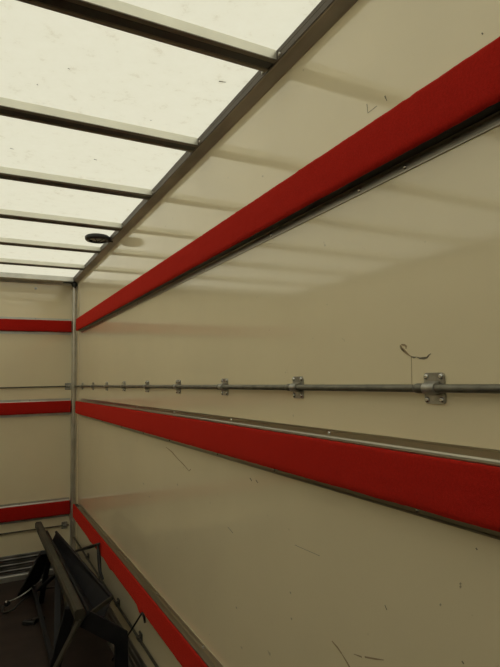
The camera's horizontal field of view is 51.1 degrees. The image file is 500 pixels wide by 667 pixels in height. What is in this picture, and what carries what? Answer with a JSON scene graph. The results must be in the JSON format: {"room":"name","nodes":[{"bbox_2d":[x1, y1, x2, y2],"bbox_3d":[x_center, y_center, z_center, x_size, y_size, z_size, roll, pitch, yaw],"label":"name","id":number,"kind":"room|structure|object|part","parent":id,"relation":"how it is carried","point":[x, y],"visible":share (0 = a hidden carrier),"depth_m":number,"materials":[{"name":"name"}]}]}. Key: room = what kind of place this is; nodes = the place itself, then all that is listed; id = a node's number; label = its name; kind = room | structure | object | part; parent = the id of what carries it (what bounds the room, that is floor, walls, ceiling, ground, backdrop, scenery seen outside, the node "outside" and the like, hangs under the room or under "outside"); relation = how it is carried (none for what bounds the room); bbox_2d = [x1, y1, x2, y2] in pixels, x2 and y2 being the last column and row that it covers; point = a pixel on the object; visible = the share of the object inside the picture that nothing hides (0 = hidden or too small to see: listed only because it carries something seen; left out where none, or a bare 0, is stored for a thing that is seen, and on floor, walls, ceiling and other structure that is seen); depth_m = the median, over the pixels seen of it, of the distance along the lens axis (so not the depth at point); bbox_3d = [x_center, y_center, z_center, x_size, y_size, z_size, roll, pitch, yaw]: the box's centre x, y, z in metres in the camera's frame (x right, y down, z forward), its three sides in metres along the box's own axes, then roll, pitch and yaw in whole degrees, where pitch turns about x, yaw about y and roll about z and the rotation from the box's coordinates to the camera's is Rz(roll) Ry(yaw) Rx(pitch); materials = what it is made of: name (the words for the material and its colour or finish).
{"room":"cargo space","nodes":[
{"label":"cargo space","id":0,"kind":"room"},
{"bbox_2d":[0,281,71,556],"bbox_3d":[-2.299,0.666,3.640,2.070,2.250,0.034,1,-6,-27],"label":"wall","id":1,"kind":"structure","parent":0,"point":[35,451],"depth_m":3.98,"materials":[{"name":"metal"}]},
{"bbox_2d":[0,550,53,583],"bbox_3d":[-2.275,1.694,3.524,2.012,0.179,0.019,1,-6,-27],"label":"kick plate","id":2,"kind":"object","parent":1,"relation":"attached to","point":[12,567],"visible":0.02,"depth_m":3.82,"materials":[{"name":"metal"}]},
{"bbox_2d":[0,521,68,534],"bbox_3d":[-2.267,1.443,3.555,1.982,0.052,0.018,1,-6,-27],"label":"pole","id":3,"kind":"object","parent":1,"relation":"attached to","point":[64,524],"visible":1,"depth_m":3.95,"materials":[{"name":"metal"}]},
{"bbox_2d":[0,497,69,524],"bbox_3d":[-2.278,1.307,3.552,2.014,0.140,0.036,1,-6,-27],"label":"rail","id":4,"kind":"object","parent":1,"relation":"attached to","point":[59,507],"visible":1,"depth_m":3.89,"materials":[{"name":"metal"}]},
{"bbox_2d":[0,398,70,417],"bbox_3d":[-2.294,0.546,3.620,2.014,0.130,0.036,1,-6,-27],"label":"rail","id":5,"kind":"object","parent":1,"relation":"attached to","point":[57,406],"visible":1,"depth_m":3.96,"materials":[{"name":"metal"}]},
{"bbox_2d":[0,383,70,389],"bbox_3d":[-2.287,0.392,3.649,1.987,0.052,0.018,1,-6,-27],"label":"pole","id":6,"kind":"object","parent":1,"relation":"attached to","point":[67,386],"visible":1,"depth_m":4.02,"materials":[{"name":"metal"}]},
{"bbox_2d":[0,317,71,334],"bbox_3d":[-2.307,-0.076,3.675,2.014,0.128,0.036,1,-6,-27],"label":"rail","id":7,"kind":"object","parent":1,"relation":"attached to","point":[8,325],"visible":1,"depth_m":4.01,"materials":[{"name":"metal"}]},
{"bbox_2d":[0,272,73,285],"bbox_3d":[-2.291,-0.434,3.680,1.998,0.052,0.105,1,-6,-27],"label":"trim","id":8,"kind":"structure","parent":1,"relation":"attached to","point":[4,276],"depth_m":4.00,"materials":[{"name":"metal"}]},
{"bbox_2d":[0,574,113,666],"bbox_3d":[-1.100,1.583,1.290,2.130,0.040,5.130,1,-6,-27],"label":"floor","id":9,"kind":"structure","parent":0,"point":[21,645],"depth_m":2.92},
{"bbox_2d":[22,619,35,624],"bbox_3d":[-1.311,1.716,3.109,0.070,0.022,0.030,-1,-5,1],"label":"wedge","id":10,"kind":"object","parent":9,"relation":"on","point":[25,622],"visible":1,"depth_m":3.10,"materials":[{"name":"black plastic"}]},
{"bbox_2d":[1,521,145,666],"bbox_3d":[-1.070,1.485,2.890,0.495,0.460,1.830,1,-6,-27],"label":"trestle","id":11,"kind":"object","parent":9,"relation":"on","point":[87,601],"visible":1,"depth_m":2.64,"materials":[{"name":"grey paint"}]},
{"bbox_3d":[-1.437,1.650,3.385,0.015,0.098,0.248,-6,-7,43],"label":"crank rod","id":12,"kind":"part","parent":11,"relation":"part of","materials":[{"name":"metal"}]},
{"bbox_3d":[-1.377,1.546,3.357,0.086,0.434,0.555,3,-6,-37],"label":"leg","id":13,"kind":"part","parent":11,"relation":"part of","materials":[{"name":"paint"}]},
{"bbox_3d":[-1.302,1.552,3.328,0.032,0.407,0.278,2,-6,-32],"label":"post","id":14,"kind":"part","parent":11,"relation":"part of","materials":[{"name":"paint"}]},
{"bbox_3d":[-1.118,1.286,2.986,0.044,0.046,1.650,1,-6,-28],"label":"rail","id":15,"kind":"part","parent":11,"relation":"part of","materials":[{"name":"grey paint"}]},
{"bbox_3d":[-0.876,1.456,2.410,0.181,0.414,0.050,-4,-6,30],"label":"leg","id":16,"kind":"part","parent":11,"relation":"part of","materials":[{"name":"paint"}]},
{"bbox_3d":[-0.832,1.434,2.192,0.240,0.411,0.040,2,-6,-30],"label":"leg","id":17,"kind":"part","parent":11,"relation":"part of","materials":[{"name":"grey paint"}]},
{"bbox_3d":[-1.007,1.345,3.011,0.138,0.087,1.480,2,-6,-28],"label":"trough rail","id":18,"kind":"part","parent":11,"relation":"part of","materials":[{"name":"metal"}]},
{"bbox_3d":[-0.650,1.434,2.333,0.223,0.424,0.045,2,-6,-31],"label":"leg","id":19,"kind":"part","parent":11,"relation":"part of","materials":[{"name":"paint"}]},
{"bbox_3d":[-0.563,1.400,2.401,0.025,0.396,0.485,2,-6,-31],"label":"elastic cord","id":20,"kind":"part","parent":11,"relation":"part of","materials":[{"name":"black plastic"}]},
{"bbox_2d":[107,641,113,653],"bbox_3d":[-0.742,1.665,2.819,0.019,0.045,0.143,1,-6,-27],"label":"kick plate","id":21,"kind":"object","parent":9,"relation":"attached to","point":[111,645],"depth_m":2.79,"materials":[{"name":"metal"}]},
{"bbox_2d":[0,0,320,276],"bbox_3d":[-1.146,-0.677,1.490,2.130,0.001,5.130,1,-6,-27],"label":"ceiling","id":22,"kind":"structure","parent":0,"point":[48,58],"depth_m":1.51,"materials":[{"name":"white plastic"}]},
{"bbox_2d":[0,258,83,269],"bbox_3d":[-2.063,-0.489,3.243,1.998,0.029,0.058,1,-6,-27],"label":"bow","id":23,"kind":"object","parent":22,"relation":"attached to","point":[6,261],"visible":1,"depth_m":3.55,"materials":[{"name":"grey metal"}]},
{"bbox_2d":[0,237,99,253],"bbox_3d":[-1.817,-0.536,2.772,1.998,0.029,0.058,1,-6,-27],"label":"bow","id":24,"kind":"object","parent":22,"relation":"attached to","point":[3,241],"visible":1,"depth_m":3.08,"materials":[{"name":"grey metal"}]},
{"bbox_2d":[0,209,121,230],"bbox_3d":[-1.571,-0.583,2.301,1.998,0.029,0.058,1,-6,-27],"label":"bow","id":25,"kind":"object","parent":22,"relation":"attached to","point":[4,213],"visible":1,"depth_m":2.60,"materials":[{"name":"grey metal"}]},
{"bbox_2d":[0,166,151,199],"bbox_3d":[-1.325,-0.629,1.830,1.998,0.029,0.058,1,-6,-27],"label":"bow","id":26,"kind":"object","parent":22,"relation":"attached to","point":[6,173],"visible":1,"depth_m":2.13,"materials":[{"name":"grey metal"}]},
{"bbox_2d":[0,97,197,151],"bbox_3d":[-1.079,-0.676,1.359,1.998,0.029,0.058,1,-6,-27],"label":"bow","id":27,"kind":"object","parent":22,"relation":"attached to","point":[12,108],"visible":1,"depth_m":1.65,"materials":[{"name":"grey metal"}]},
{"bbox_2d":[85,233,112,243],"bbox_3d":[-0.862,-0.532,2.972,0.145,0.042,0.138,1,-6,-27],"label":"lamp","id":28,"kind":"object","parent":22,"relation":"attached to","point":[97,238],"visible":1,"depth_m":2.94,"materials":[{"name":"black plastic"}]},
{"bbox_2d":[17,0,276,71],"bbox_3d":[-0.832,-0.723,0.888,1.998,0.029,0.058,1,-6,-27],"label":"bow","id":29,"kind":"object","parent":22,"relation":"attached to","point":[115,14],"visible":1,"depth_m":1.21,"materials":[{"name":"metal"}]},
{"bbox_2d":[75,0,499,666],"bbox_3d":[-0.199,0.468,1.888,0.031,2.250,5.100,1,-6,-27],"label":"wall","id":30,"kind":"structure","parent":0,"point":[397,282],"depth_m":1.19,"materials":[{"name":"beige"}]},
{"bbox_2d":[63,281,77,287],"bbox_3d":[-1.407,-0.385,4.084,0.041,0.055,0.129,-6,-7,41],"label":"plug","id":31,"kind":"object","parent":30,"relation":"attached to","point":[74,284],"visible":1,"depth_m":4.10,"materials":[{"name":"black plastic"}]},
{"bbox_2d":[70,287,76,549],"bbox_3d":[-1.372,0.707,4.066,0.032,2.205,0.070,1,-6,-27],"label":"trim","id":32,"kind":"structure","parent":30,"relation":"attached to","point":[74,290],"depth_m":4.05,"materials":[{"name":"metal"}]},
{"bbox_2d":[75,283,78,548],"bbox_3d":[-1.327,0.609,4.016,0.002,2.010,0.063,1,-6,-27],"label":"trim","id":33,"kind":"structure","parent":30,"relation":"attached to","point":[78,283],"depth_m":4.01,"materials":[{"name":"grey metal"}]},
{"bbox_2d":[104,605,122,627],"bbox_3d":[-0.719,1.528,2.781,0.019,0.113,0.412,1,-6,-27],"label":"kick plate","id":34,"kind":"object","parent":30,"relation":"attached to","point":[110,615],"depth_m":2.85,"materials":[{"name":"metal"}]},
{"bbox_2d":[73,537,158,666],"bbox_3d":[-0.183,1.323,1.762,0.020,0.052,4.972,1,-6,-27],"label":"pole","id":35,"kind":"object","parent":30,"relation":"attached to","point":[139,637],"visible":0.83,"depth_m":2.59,"materials":[{"name":"metal"}]},
{"bbox_2d":[128,636,146,666],"bbox_3d":[-0.501,1.499,2.363,0.019,0.137,0.299,1,-6,-27],"label":"kick plate","id":36,"kind":"object","parent":30,"relation":"attached to","point":[135,659],"depth_m":2.46,"materials":[{"name":"metal"}]},
{"bbox_2d":[73,504,222,666],"bbox_3d":[-0.174,1.104,1.736,0.036,0.139,4.880,1,-6,-27],"label":"rail","id":37,"kind":"object","parent":30,"relation":"attached to","point":[187,648],"visible":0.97,"depth_m":2.18,"materials":[{"name":"paint"}]},
{"bbox_2d":[74,543,103,579],"bbox_3d":[-1.007,1.341,3.245,0.022,0.243,0.811,2,-6,-29],"label":"lever","id":38,"kind":"object","parent":37,"relation":"hanging from","point":[96,544],"visible":0.89,"depth_m":2.98,"materials":[{"name":"black metal"}]},
{"bbox_3d":[-1.021,1.339,3.272,0.022,0.234,0.682,2,-6,-28],"label":"arm","id":39,"kind":"part","parent":38,"relation":"part of","materials":[{"name":"black plastic"}]},
{"bbox_3d":[-0.845,1.284,2.951,0.023,0.164,0.132,1,-6,-27],"label":"handle","id":40,"kind":"part","parent":38,"relation":"part of","materials":[{"name":"black plastic"}]},
{"bbox_2d":[73,0,357,282],"bbox_3d":[-0.253,-0.631,1.972,0.039,0.044,5.106,1,-6,-27],"label":"trim","id":41,"kind":"structure","parent":30,"relation":"attached to","point":[326,13],"depth_m":1.51,"materials":[{"name":"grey metal"}]},
{"bbox_2d":[74,373,499,403],"bbox_3d":[-0.207,0.190,1.862,0.021,0.052,4.972,1,-6,-27],"label":"pole","id":42,"kind":"object","parent":30,"relation":"attached to","point":[435,388],"visible":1,"depth_m":1.03,"materials":[{"name":"metal"}]},
{"bbox_2d":[75,398,499,539],"bbox_3d":[-0.174,0.338,1.775,0.036,0.131,4.815,1,-6,-27],"label":"rail","id":43,"kind":"object","parent":30,"relation":"attached to","point":[458,486],"visible":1,"depth_m":1.03,"materials":[{"name":"metal"}]},
{"bbox_2d":[76,36,499,332],"bbox_3d":[-0.187,-0.275,1.830,0.036,0.131,4.815,1,-6,-27],"label":"rail","id":44,"kind":"object","parent":30,"relation":"attached to","point":[462,104],"visible":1,"depth_m":1.05,"materials":[{"name":"metal"}]}
]}

